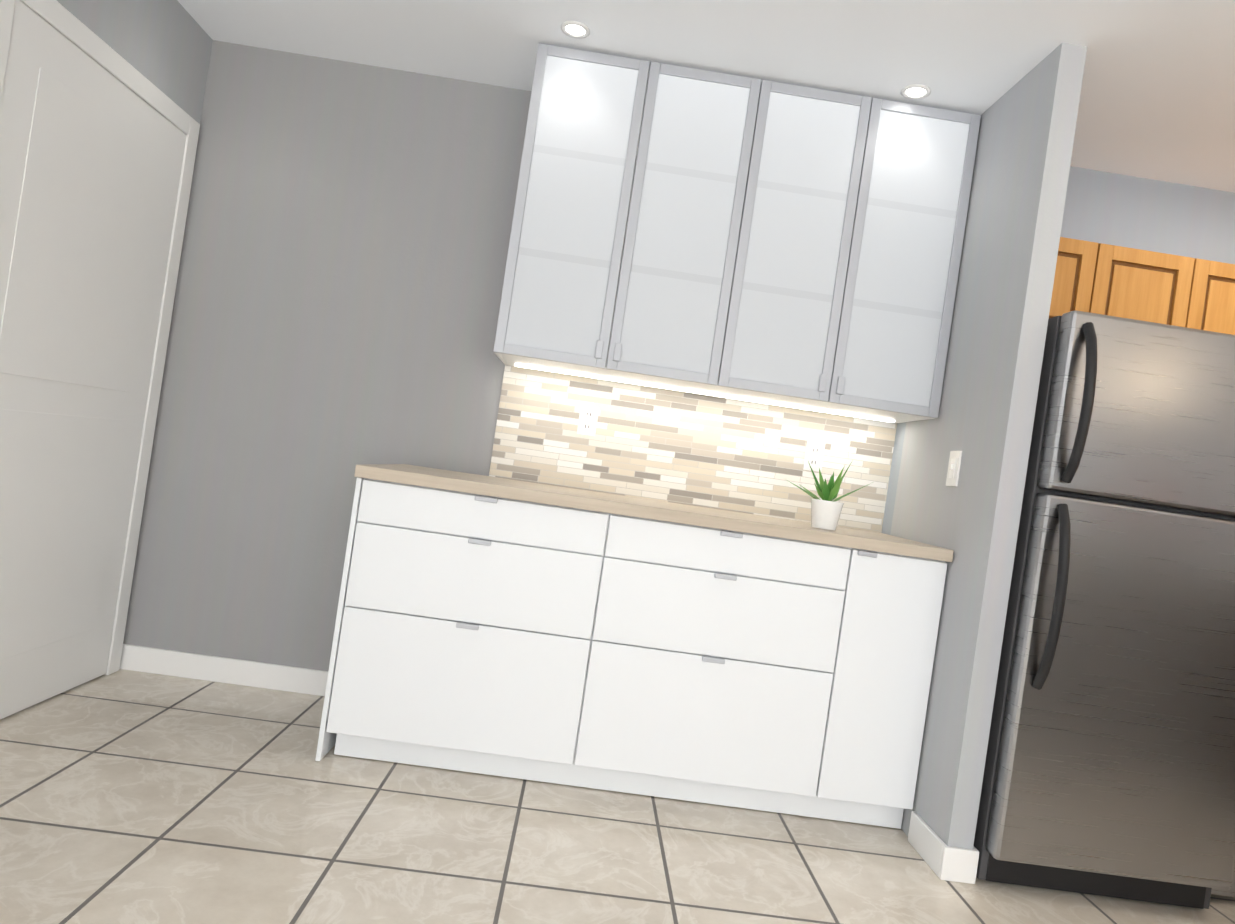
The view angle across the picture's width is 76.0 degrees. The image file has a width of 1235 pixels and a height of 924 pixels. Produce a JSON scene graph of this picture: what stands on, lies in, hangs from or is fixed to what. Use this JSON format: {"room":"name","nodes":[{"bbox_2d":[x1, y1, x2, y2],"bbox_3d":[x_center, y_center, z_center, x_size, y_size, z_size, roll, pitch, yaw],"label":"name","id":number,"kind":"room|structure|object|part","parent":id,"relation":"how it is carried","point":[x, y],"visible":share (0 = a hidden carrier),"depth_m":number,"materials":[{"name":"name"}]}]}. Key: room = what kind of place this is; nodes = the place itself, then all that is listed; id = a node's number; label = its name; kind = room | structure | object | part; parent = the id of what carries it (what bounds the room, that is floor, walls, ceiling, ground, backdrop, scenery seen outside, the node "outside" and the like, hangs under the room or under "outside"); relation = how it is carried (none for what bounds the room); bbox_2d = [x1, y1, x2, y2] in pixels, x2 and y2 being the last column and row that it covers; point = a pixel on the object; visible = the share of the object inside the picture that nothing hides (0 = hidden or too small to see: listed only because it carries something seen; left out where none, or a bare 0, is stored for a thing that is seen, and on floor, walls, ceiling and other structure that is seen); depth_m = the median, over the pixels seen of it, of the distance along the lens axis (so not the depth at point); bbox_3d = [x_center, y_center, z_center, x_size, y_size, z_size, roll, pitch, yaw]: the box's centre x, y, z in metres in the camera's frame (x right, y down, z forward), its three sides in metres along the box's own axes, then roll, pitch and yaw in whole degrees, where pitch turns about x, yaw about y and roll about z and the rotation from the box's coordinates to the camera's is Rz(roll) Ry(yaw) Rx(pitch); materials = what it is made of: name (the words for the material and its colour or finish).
{"room":"kitchen","nodes":[
{"label":"kitchen","id":0,"kind":"room"},
{"bbox_2d":[0,0,212,719],"bbox_3d":[-1.669,-0.429,-0.620,0.120,2.440,7.320,8,0,-2],"label":"wall","id":1,"kind":"structure","parent":0,"point":[164,46],"depth_m":2.72,"materials":[{"name":"paint"}]},
{"bbox_2d":[0,0,185,718],"bbox_3d":[-1.737,-0.217,2.499,0.013,2.020,0.876,8,0,-2],"label":"room door","id":2,"kind":"structure","parent":1,"relation":"in","point":[91,154],"depth_m":2.49,"materials":[{"name":"white wood"}]},
{"bbox_2d":[0,0,199,674],"bbox_3d":[-1.732,-0.249,2.499,0.018,2.100,1.020,8,0,-2],"label":"door frame","id":3,"kind":"structure","parent":1,"relation":"attached to","point":[66,23],"depth_m":2.94,"materials":[{"name":"white wood"}]},
{"bbox_2d":[123,40,879,670],"bbox_3d":[-0.387,-0.221,3.145,2.970,2.440,0.120,8,0,-2],"label":"wall","id":4,"kind":"structure","parent":0,"point":[341,276],"depth_m":3.06,"materials":[{"name":"paint"}]},
{"bbox_2d":[119,644,327,695],"bbox_3d":[-1.427,0.812,3.042,0.962,0.095,0.014,8,0,-2],"label":"baseboard","id":5,"kind":"structure","parent":4,"relation":"attached to","point":[133,657],"depth_m":3.03,"materials":[{"name":"white wood"}]},
{"bbox_2d":[493,43,776,396],"bbox_3d":[0.047,-0.845,2.899,0.813,1.065,0.382,8,0,-2],"label":"upper cabinet","id":6,"kind":"object","parent":4,"relation":"attached to","point":[703,232],"depth_m":2.71,"materials":[{"name":"white glass"}]},
{"bbox_2d":[489,365,896,532],"bbox_3d":[0.305,-0.065,3.105,1.560,0.470,0.008,8,0,-2],"label":"tile backsplash","id":7,"kind":"structure","parent":4,"relation":"attached to","point":[679,447],"depth_m":3.10,"materials":[{"name":"tile"}]},
{"bbox_2d":[577,404,598,435],"bbox_3d":[-0.115,-0.162,3.081,0.072,0.116,0.010,8,0,-2],"label":"electrical outlet","id":8,"kind":"object","parent":7,"relation":"attached to","point":[587,421],"visible":1,"depth_m":3.08,"materials":[{"name":"white plastic"}]},
{"bbox_2d":[803,440,824,471],"bbox_3d":[0.774,-0.022,3.111,0.072,0.116,0.010,8,0,-2],"label":"electrical outlet","id":9,"kind":"object","parent":7,"relation":"attached to","point":[814,453],"visible":1,"depth_m":3.11,"materials":[{"name":"white plastic"}]},
{"bbox_2d":[721,82,980,422],"bbox_3d":[0.782,-0.738,2.924,0.814,1.065,0.382,8,0,-2],"label":"upper cabinet","id":10,"kind":"object","parent":4,"relation":"attached to","point":[862,213],"depth_m":2.74,"materials":[{"name":"white glass"}]},
{"bbox_2d":[0,669,1234,923],"bbox_3d":[3.742,1.643,-0.328,11.900,0.100,7.900,8,0,-2],"label":"floor","id":11,"kind":"structure","parent":0,"point":[132,797],"depth_m":2.12,"materials":[{"name":"tile"}]},
{"bbox_2d":[315,477,614,785],"bbox_3d":[-0.489,0.543,2.765,0.792,0.886,0.612,8,0,-2],"label":"base cabinet","id":12,"kind":"object","parent":11,"relation":"on","point":[502,637],"depth_m":2.46,"materials":[{"name":"white wood"}]},
{"bbox_2d":[575,514,858,817],"bbox_3d":[0.285,0.656,2.792,0.775,0.886,0.611,8,0,-2],"label":"base cabinet","id":13,"kind":"object","parent":11,"relation":"on","point":[715,672],"depth_m":2.49,"materials":[{"name":"white wood"}]},
{"bbox_2d":[354,464,953,561],"bbox_3d":[0.115,0.162,2.774,1.883,0.038,0.635,8,0,-2],"label":"countertop","id":14,"kind":"structure","parent":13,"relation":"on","point":[619,504],"depth_m":2.47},
{"bbox_2d":[787,459,868,529],"bbox_3d":[0.706,0.103,2.666,0.287,0.243,0.219,8,0,-2],"label":"plant pot","id":15,"kind":"object","parent":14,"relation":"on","point":[826,511],"visible":1,"depth_m":2.63,"materials":[{"name":"white ceramic"}]},
{"bbox_2d":[819,549,946,828],"bbox_3d":[0.824,0.734,2.810,0.314,0.886,0.611,8,0,-2],"label":"base cabinet","id":16,"kind":"object","parent":11,"relation":"on","point":[893,623],"depth_m":2.51,"materials":[{"name":"white wood"}]},
{"bbox_2d":[973,310,1234,908],"bbox_3d":[1.488,0.436,2.587,0.690,1.648,0.862,8,0,-2],"label":"fridge","id":17,"kind":"object","parent":11,"relation":"on","point":[1109,769],"visible":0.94,"depth_m":2.22,"materials":[{"name":"grey metal"}]},
{"bbox_3d":[1.244,0.121,2.186,0.028,1.033,0.077,8,0,-2],"label":"handle","id":18,"kind":"part","parent":17,"relation":"part of","materials":[{"name":"black plastic"}]},
{"bbox_2d":[1211,865,1234,896],"bbox_3d":[2.153,0.850,2.675,0.720,1.015,0.732,8,0,-2],"label":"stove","id":19,"kind":"object","parent":11,"relation":"on","point":[1230,892],"depth_m":2.36,"materials":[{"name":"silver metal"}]},
{"bbox_2d":[177,0,1234,192],"bbox_3d":[4.107,-0.871,-0.314,11.900,0.100,7.900,8,0,-2],"label":"ceiling","id":20,"kind":"structure","parent":0,"point":[1157,99],"depth_m":2.56,"materials":[{"name":"white paint"}]},
{"bbox_2d":[561,21,589,38],"bbox_3d":[-0.138,-1.417,2.594,0.098,0.006,0.098,8,0,-2],"label":"recessed light","id":21,"kind":"object","parent":20,"relation":"in","point":[576,29],"visible":1,"depth_m":2.59,"materials":[{"name":"white plastic"}]},
{"bbox_2d":[900,84,930,98],"bbox_3d":[1.008,-1.250,2.673,0.098,0.006,0.098,8,0,-2],"label":"recessed light","id":22,"kind":"object","parent":20,"relation":"in","point":[916,91],"visible":1,"depth_m":2.67,"materials":[{"name":"white plastic"}]},
{"bbox_2d":[890,43,1086,848],"bbox_3d":[1.137,-0.002,2.662,0.075,2.440,0.750,8,0,-2],"label":"wall","id":23,"kind":"structure","parent":0,"point":[983,422],"depth_m":2.39,"materials":[{"name":"paint"}]},
{"bbox_2d":[946,451,961,486],"bbox_3d":[1.090,0.021,2.575,0.016,0.116,0.072,8,0,-2],"label":"light switch","id":24,"kind":"object","parent":23,"relation":"attached to","point":[953,468],"visible":1,"depth_m":2.56,"materials":[{"name":"white plastic"}]},
{"bbox_2d":[881,166,1234,534],"bbox_3d":[2.305,0.170,3.187,2.470,2.440,0.220,8,0,-2],"label":"wall","id":25,"kind":"structure","parent":0,"point":[1109,208],"depth_m":3.07,"materials":[{"name":"paint"}]},
{"bbox_2d":[1049,237,1120,317],"bbox_3d":[1.489,-0.612,2.884,0.406,0.350,0.310,8,0,-2],"label":"upper cabinet","id":26,"kind":"object","parent":25,"relation":"attached to","point":[1085,279],"depth_m":2.73,"materials":[{"name":"brown wood"}]},
{"bbox_2d":[1113,246,1216,330],"bbox_3d":[1.808,-0.565,2.895,0.451,0.350,0.310,8,0,-2],"label":"upper cabinet","id":27,"kind":"object","parent":25,"relation":"attached to","point":[1141,285],"depth_m":2.75,"materials":[{"name":"brown wood"}]},
{"bbox_2d":[1209,262,1234,334],"bbox_3d":[2.159,-0.514,2.907,0.471,0.350,0.310,8,0,-2],"label":"upper cabinet","id":28,"kind":"object","parent":25,"relation":"attached to","point":[1222,315],"depth_m":2.75,"materials":[{"name":"brown wood"}]}
]}

